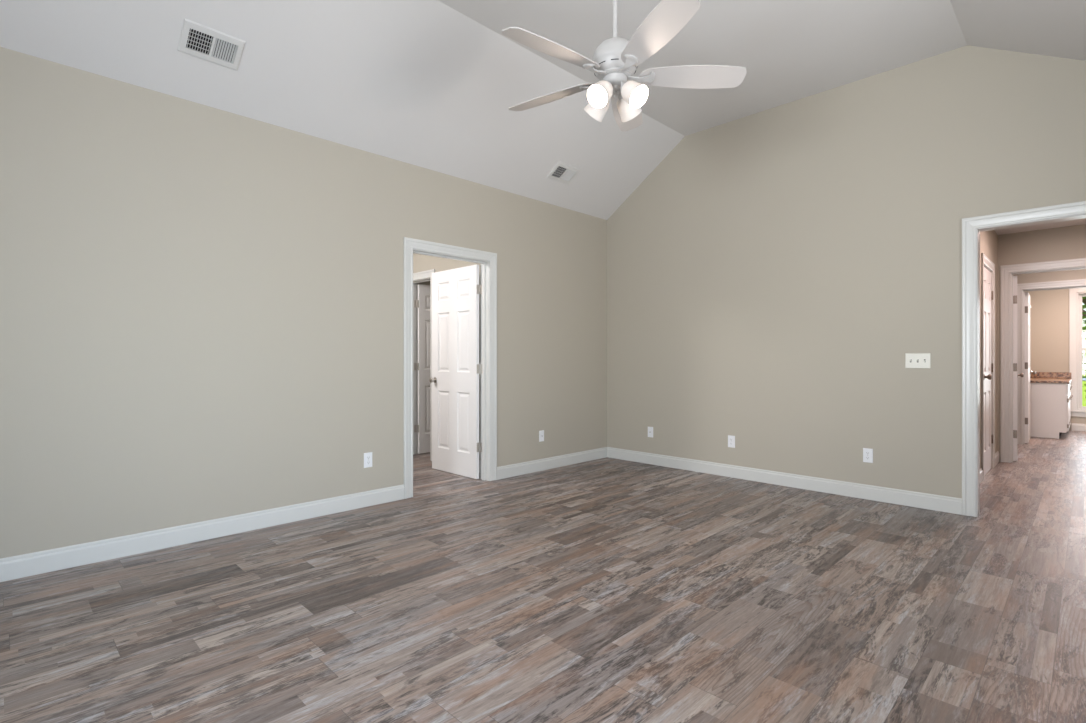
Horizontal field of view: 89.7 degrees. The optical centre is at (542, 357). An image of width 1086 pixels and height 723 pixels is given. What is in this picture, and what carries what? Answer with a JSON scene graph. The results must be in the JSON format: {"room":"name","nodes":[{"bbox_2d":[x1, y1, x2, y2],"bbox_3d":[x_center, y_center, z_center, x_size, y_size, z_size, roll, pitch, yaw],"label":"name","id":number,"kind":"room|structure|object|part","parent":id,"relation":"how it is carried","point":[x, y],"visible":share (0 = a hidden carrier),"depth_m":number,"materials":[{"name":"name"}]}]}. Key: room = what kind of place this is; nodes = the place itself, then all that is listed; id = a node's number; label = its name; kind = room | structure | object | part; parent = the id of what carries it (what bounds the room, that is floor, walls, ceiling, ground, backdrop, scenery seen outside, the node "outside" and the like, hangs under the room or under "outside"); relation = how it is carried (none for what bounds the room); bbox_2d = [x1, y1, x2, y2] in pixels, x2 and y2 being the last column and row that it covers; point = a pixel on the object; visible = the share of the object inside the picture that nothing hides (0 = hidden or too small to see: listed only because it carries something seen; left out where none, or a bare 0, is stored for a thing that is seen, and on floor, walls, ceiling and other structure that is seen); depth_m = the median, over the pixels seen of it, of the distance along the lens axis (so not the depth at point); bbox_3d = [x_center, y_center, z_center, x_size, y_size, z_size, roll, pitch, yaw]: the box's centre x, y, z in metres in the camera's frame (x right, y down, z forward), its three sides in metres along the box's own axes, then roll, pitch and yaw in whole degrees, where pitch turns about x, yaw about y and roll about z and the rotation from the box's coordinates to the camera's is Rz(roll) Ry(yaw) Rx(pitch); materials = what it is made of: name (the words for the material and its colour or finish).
{"room":"empty living room","nodes":[
{"label":"empty living room","id":0,"kind":"room"},
{"bbox_2d":[0,47,606,558],"bbox_3d":[-1.973,-0.230,3.811,0.120,2.800,7.600,0,0,45],"label":"wall","id":1,"kind":"structure","parent":0,"point":[202,306],"depth_m":3.57,"materials":[{"name":"beige paint"}]},
{"bbox_2d":[0,447,607,581],"bbox_3d":[-1.918,1.110,3.770,0.015,0.119,7.580,0,0,45],"label":"baseboard","id":2,"kind":"structure","parent":1,"relation":"attached to","point":[30,564],"depth_m":3.54,"materials":[{"name":"white paint"}]},
{"bbox_2d":[364,452,371,467],"bbox_3d":[-1.380,0.806,4.313,0.072,0.117,0.008,0,0,-45],"label":"wall outlet","id":3,"kind":"object","parent":1,"relation":"attached to","point":[367,456],"visible":1,"depth_m":4.31,"materials":[{"name":"white plastic"}]},
{"bbox_2d":[404,237,496,498],"bbox_3d":[-0.849,0.083,4.936,0.158,2.172,1.000,0,0,45],"label":"door frame","id":4,"kind":"structure","parent":1,"relation":"attached to","point":[488,260],"depth_m":5.16,"materials":[{"name":"white paint"}]},
{"bbox_2d":[429,265,481,478],"bbox_3d":[-0.878,0.133,5.503,0.791,2.062,0.167,0,0,44],"label":"door","id":5,"kind":"structure","parent":1,"relation":"in","point":[456,368],"depth_m":5.48,"materials":[{"name":"white paint"}]},
{"bbox_3d":[-1.152,0.230,5.701,0.064,0.064,0.066,0,0,44],"label":"knob","id":6,"kind":"part","parent":5,"relation":"part of","materials":[{"name":"silver metal"}]},
{"bbox_2d":[539,430,543,441],"bbox_3d":[-0.012,0.812,5.680,0.070,0.115,0.009,0,0,-45],"label":"jack plate","id":7,"kind":"object","parent":1,"relation":"attached to","point":[541,433],"visible":1,"depth_m":5.67,"materials":[{"name":"white plastic"}]},
{"bbox_2d":[413,253,480,460],"bbox_3d":[-1.259,-0.110,6.293,2.380,2.560,0.120,0,0,45],"label":"wall","id":8,"kind":"structure","parent":0,"point":[421,263],"depth_m":6.00,"materials":[{"name":"beige paint"}]},
{"bbox_2d":[414,284,429,453],"bbox_3d":[-1.363,0.133,6.808,0.526,2.062,0.167,0,0,-45],"label":"door","id":9,"kind":"structure","parent":8,"relation":"in","point":[423,302],"depth_m":6.68,"materials":[{"name":"white paint"}]},
{"bbox_2d":[413,269,434,460],"bbox_3d":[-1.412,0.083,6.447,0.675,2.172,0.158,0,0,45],"label":"door frame","id":10,"kind":"structure","parent":8,"relation":"attached to","point":[424,276],"depth_m":6.62,"materials":[{"name":"white paint"}]},
{"bbox_2d":[0,430,1085,722],"bbox_3d":[1.835,1.220,5.059,8.900,0.100,15.050,0,0,45],"label":"floor","id":11,"kind":"structure","parent":0,"point":[603,590],"depth_m":2.49,"materials":[{"name":"wood"}]},
{"bbox_2d":[1030,383,1072,438],"bbox_3d":[7.817,0.769,8.518,0.628,0.799,1.397,0,0,45],"label":"vanity cabinet","id":12,"kind":"object","parent":11,"relation":"on","point":[1050,403],"visible":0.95,"depth_m":7.98,"materials":[{"name":"white paint"}]},
{"bbox_3d":[7.282,1.159,8.071,0.503,0.021,0.008,0,0,45],"label":"shoe moulding","id":13,"kind":"part","parent":12,"relation":"part of","materials":[{"name":"white paint"}]},
{"bbox_2d":[1030,372,1071,383],"bbox_3d":[7.808,0.301,8.518,0.614,0.135,1.409,0,0,45],"label":"countertop","id":14,"kind":"structure","parent":12,"relation":"on","point":[1039,377],"depth_m":8.85,"materials":[{"name":"brown stone"}]},
{"bbox_3d":[7.692,0.455,8.005,0.018,0.140,0.447,0,0,45],"label":"drawer","id":15,"kind":"part","parent":12,"relation":"part of","materials":[{"name":"white paint"}]},
{"bbox_3d":[7.693,0.797,8.004,0.021,0.515,0.447,0,0,45],"label":"door","id":16,"kind":"part","parent":12,"relation":"part of","materials":[{"name":"white paint"}]},
{"bbox_3d":[8.337,0.797,8.647,0.021,0.515,0.447,0,0,45],"label":"door","id":17,"kind":"part","parent":12,"relation":"part of","materials":[{"name":"white paint"}]},
{"bbox_2d":[0,0,1085,219],"bbox_3d":[-0.163,-1.892,2.001,5.240,1.106,7.840,0,0,45],"label":"ceiling","id":18,"kind":"structure","parent":0,"point":[428,84],"depth_m":3.83,"materials":[{"name":"paint"}]},
{"bbox_2d":[178,18,245,69],"bbox_3d":[-1.968,-1.856,3.248,0.316,0.119,0.171,0,0,-45],"label":"ceiling vent","id":19,"kind":"object","parent":18,"relation":"in","point":[198,40],"visible":1,"depth_m":3.24,"materials":[{"name":"white metal"}]},
{"bbox_2d":[547,161,579,183],"bbox_3d":[0.203,-1.842,5.447,0.316,0.119,0.171,0,0,-45],"label":"ceiling vent","id":20,"kind":"object","parent":18,"relation":"in","point":[561,172],"visible":1,"depth_m":5.43,"materials":[{"name":"white metal"}]},
{"bbox_2d":[502,0,746,131],"bbox_3d":[0.362,-1.845,3.061,1.397,0.957,1.389,0,0,45],"label":"ceiling fan","id":21,"kind":"object","parent":18,"relation":"hanging from","point":[615,61],"visible":1,"depth_m":2.99,"materials":[{"name":"white metal"}]},
{"bbox_3d":[0.058,-1.582,2.805,0.593,0.050,0.168,0,0,-37],"label":"blade","id":22,"kind":"part","parent":21,"relation":"part of","materials":[{"name":"white laminate"}]},
{"bbox_3d":[0.049,-1.582,3.315,0.593,0.050,0.168,0,0,35],"label":"blade","id":23,"kind":"part","parent":21,"relation":"part of","materials":[{"name":"white laminate"}]},
{"bbox_3d":[0.312,-1.440,3.155,0.150,0.149,0.128,0,0,45],"label":"lamp shade","id":24,"kind":"part","parent":21,"relation":"part of","materials":[{"name":"white glass"}]},
{"bbox_3d":[0.316,-1.440,2.973,0.128,0.149,0.150,0,0,45],"label":"lamp shade","id":25,"kind":"part","parent":21,"relation":"part of","materials":[{"name":"white glass"}]},
{"bbox_3d":[0.337,-1.469,2.995,0.048,0.055,0.056,0,0,45],"label":"bulb","id":26,"kind":"part","parent":21,"relation":"part of","materials":[{"name":"white glass"}]},
{"bbox_3d":[0.446,-1.510,3.109,0.052,0.080,0.068,0,0,45],"label":"shade arm","id":27,"kind":"part","parent":21,"relation":"part of","materials":[{"name":"white metal"}]},
{"bbox_3d":[0.531,-1.582,3.481,0.168,0.050,0.593,0,0,17],"label":"blade","id":28,"kind":"part","parent":21,"relation":"part of","materials":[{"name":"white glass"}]},
{"bbox_3d":[0.493,-1.440,3.159,0.128,0.149,0.150,0,0,45],"label":"lamp shade","id":29,"kind":"part","parent":21,"relation":"part of","materials":[{"name":"white glass"}]},
{"bbox_3d":[0.497,-1.440,2.977,0.150,0.149,0.128,0,0,45],"label":"lamp shade","id":30,"kind":"part","parent":21,"relation":"part of","materials":[{"name":"white glass"}]},
{"bbox_3d":[0.546,-1.582,2.656,0.168,0.050,0.593,0,0,-19],"label":"blade","id":31,"kind":"part","parent":21,"relation":"part of","materials":[{"name":"white laminate"}]},
{"bbox_3d":[0.838,-1.582,3.074,0.593,0.050,0.168,0,0,-1],"label":"blade","id":32,"kind":"part","parent":21,"relation":"part of","materials":[{"name":"white laminate"}]},
{"bbox_2d":[607,45,1085,497],"bbox_3d":[2.567,-0.578,4.731,5.240,3.495,0.120,0,0,45],"label":"wall","id":33,"kind":"structure","parent":0,"point":[771,281],"depth_m":4.72,"materials":[{"name":"beige paint"}]},
{"bbox_2d":[648,427,652,437],"bbox_3d":[1.180,0.817,6.020,0.070,0.115,0.016,0,0,45],"label":"jack plate","id":34,"kind":"object","parent":33,"relation":"attached to","point":[650,429],"visible":1,"depth_m":6.02,"materials":[{"name":"white plastic"}]},
{"bbox_2d":[728,435,734,447],"bbox_3d":[1.848,0.820,5.358,0.072,0.117,0.008,0,0,45],"label":"wall outlet","id":35,"kind":"object","parent":33,"relation":"attached to","point":[731,439],"visible":1,"depth_m":5.35,"materials":[{"name":"white plastic"}]},
{"bbox_2d":[607,447,961,514],"bbox_3d":[2.524,1.110,4.677,4.983,0.119,0.015,0,0,45],"label":"baseboard","id":36,"kind":"structure","parent":33,"relation":"attached to","point":[947,504],"depth_m":4.87,"materials":[{"name":"white paint"}]},
{"bbox_2d":[863,448,872,462],"bbox_3d":[2.688,0.807,4.518,0.072,0.117,0.008,0,0,45],"label":"wall outlet","id":37,"kind":"object","parent":33,"relation":"attached to","point":[867,453],"visible":1,"depth_m":4.52,"materials":[{"name":"white plastic"}]},
{"bbox_2d":[905,353,930,367],"bbox_3d":[2.929,0.022,4.269,0.166,0.118,0.019,0,0,45],"label":"light switch","id":38,"kind":"object","parent":33,"relation":"attached to","point":[912,360],"visible":1,"depth_m":4.27,"materials":[{"name":"beige plastic"}]},
{"bbox_2d":[962,201,1085,516],"bbox_3d":[3.592,0.066,3.705,1.180,2.207,0.158,0,0,45],"label":"door frame","id":39,"kind":"structure","parent":33,"relation":"attached to","point":[972,227],"depth_m":4.03,"materials":[{"name":"white paint"}]},
{"bbox_2d":[980,230,997,467],"bbox_3d":[4.115,-0.110,5.233,0.120,2.560,2.780,0,0,45],"label":"wall","id":40,"kind":"structure","parent":0,"point":[988,239],"depth_m":6.03,"materials":[{"name":"beige paint"}]},
{"bbox_2d":[981,253,994,480],"bbox_3d":[4.465,0.083,5.569,0.139,2.172,0.890,0,0,45],"label":"door frame","id":41,"kind":"structure","parent":40,"relation":"attached to","point":[986,262],"depth_m":5.35,"materials":[{"name":"white paint"}]},
{"bbox_2d":[984,267,992,475],"bbox_3d":[4.492,0.133,5.549,0.710,2.062,0.167,0,0,-45],"label":"door","id":42,"kind":"structure","parent":40,"relation":"in","point":[988,293],"depth_m":5.55,"materials":[{"name":"white paint"}]},
{"bbox_3d":[4.320,0.185,5.306,0.064,0.064,0.066,0,0,-45],"label":"knob","id":43,"kind":"part","parent":42,"relation":"part of","materials":[{"name":"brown metal"}]},
{"bbox_2d":[980,451,998,483],"bbox_3d":[4.660,1.110,4.702,1.399,0.119,2.760,0,0,45],"label":"baseboard","id":44,"kind":"structure","parent":40,"relation":"attached to","point":[997,452],"depth_m":5.90,"materials":[{"name":"white paint"}]},
{"bbox_2d":[994,218,1085,234],"bbox_3d":[6.120,-1.440,6.318,3.020,0.100,7.150,0,0,45],"label":"ceiling","id":45,"kind":"structure","parent":0,"point":[1077,221],"depth_m":5.77,"materials":[{"name":"paint"}]},
{"bbox_2d":[998,224,1085,461],"bbox_3d":[5.678,-0.110,5.721,2.800,2.560,0.120,0,0,45],"label":"wall","id":46,"kind":"structure","parent":0,"point":[1069,242],"depth_m":5.94,"materials":[{"name":"beige paint"}]},
{"bbox_2d":[1013,276,1023,460],"bbox_3d":[5.579,0.117,6.453,0.167,2.094,0.841,0,0,41],"label":"door","id":47,"kind":"structure","parent":46,"relation":"in","point":[1015,374],"depth_m":6.17,"materials":[{"name":"white paint"}]},
{"bbox_2d":[1000,258,1085,462],"bbox_3d":[5.620,0.066,5.779,1.185,2.207,0.158,0,0,45],"label":"door frame","id":48,"kind":"structure","parent":46,"relation":"attached to","point":[1007,272],"depth_m":6.11,"materials":[{"name":"white paint"}]},
{"bbox_2d":[1013,269,1085,283],"bbox_3d":[6.951,-0.110,6.993,2.800,2.560,0.120,0,0,45],"label":"wall","id":49,"kind":"structure","parent":0,"point":[1080,273],"depth_m":7.17,"materials":[{"name":"beige paint"}]},
{"bbox_2d":[1025,292,1035,442],"bbox_3d":[6.821,0.133,7.686,0.167,2.062,0.741,0,0,43],"label":"door","id":50,"kind":"structure","parent":49,"relation":"in","point":[1028,372],"depth_m":7.46,"materials":[{"name":"white paint"}]},
{"bbox_2d":[1017,279,1085,444],"bbox_3d":[6.845,0.082,7.099,1.080,2.174,0.158,0,0,45],"label":"door frame","id":51,"kind":"structure","parent":49,"relation":"attached to","point":[1080,283],"depth_m":7.38,"materials":[{"name":"white paint"}]},
{"bbox_2d":[1026,289,1085,430],"bbox_3d":[8.860,-0.110,8.549,2.300,2.560,0.120,0,0,45],"label":"wall","id":52,"kind":"structure","parent":0,"point":[1049,312],"depth_m":8.98,"materials":[{"name":"beige paint"}]},
{"bbox_2d":[1030,372,1070,378],"bbox_3d":[7.806,0.283,8.520,0.610,0.098,1.409,0,0,45],"label":"backsplash","id":53,"kind":"structure","parent":52,"relation":"attached to","point":[1065,375],"depth_m":8.95,"materials":[{"name":"stone"}]},
{"bbox_2d":[1069,288,1085,416],"bbox_3d":[8.894,-0.098,8.483,1.070,2.075,0.165,0,0,45],"label":"window","id":54,"kind":"structure","parent":52,"relation":"in","point":[1075,299],"depth_m":8.77,"materials":[{"name":"white paint"}]},
{"bbox_3d":[8.851,0.890,8.441,1.070,0.100,0.044,0,0,45],"label":"sill","id":55,"kind":"part","parent":54,"relation":"part of","materials":[{"name":"white paint"}]},
{"bbox_3d":[8.909,-0.105,8.499,0.859,1.889,0.120,0,0,45],"label":"frame","id":56,"kind":"part","parent":54,"relation":"part of","materials":[{"name":"white paint"}]},
{"bbox_3d":[8.941,-0.575,8.531,0.816,0.905,0.030,0,0,45],"label":"sash","id":57,"kind":"part","parent":54,"relation":"part of","materials":[{"name":"white paint"}]},
{"bbox_3d":[8.917,0.328,8.507,0.816,0.981,0.030,0,0,45],"label":"sash","id":58,"kind":"part","parent":54,"relation":"part of","materials":[{"name":"white paint"}]},
{"bbox_2d":[1071,423,1085,431],"bbox_3d":[8.213,1.110,7.471,1.450,0.119,2.320,0,0,45],"label":"baseboard","id":59,"kind":"structure","parent":52,"relation":"attached to","point":[1074,426],"depth_m":8.74,"materials":[{"name":"white paint"}]},
{"label":"outside","id":60,"kind":"structure","parent":0,"visible":0},
{"bbox_2d":[1082,381,1085,405],"bbox_3d":[26.778,1.595,18.335,100.000,0.150,38.400,0,0,45],"label":"ground","id":61,"kind":"structure","parent":60,"point":[1083,382],"depth_m":22.74,"materials":[{"name":"green plant"}]},
{"bbox_2d":[1082,297,1085,397],"bbox_3d":[20.738,-2.607,20.484,7.637,8.279,7.598,0,0,45],"label":"tree","id":62,"kind":"object","parent":61,"relation":"on","point":[1083,298],"visible":0.02,"depth_m":20.45,"materials":[{"name":"green plant"}]}
]}

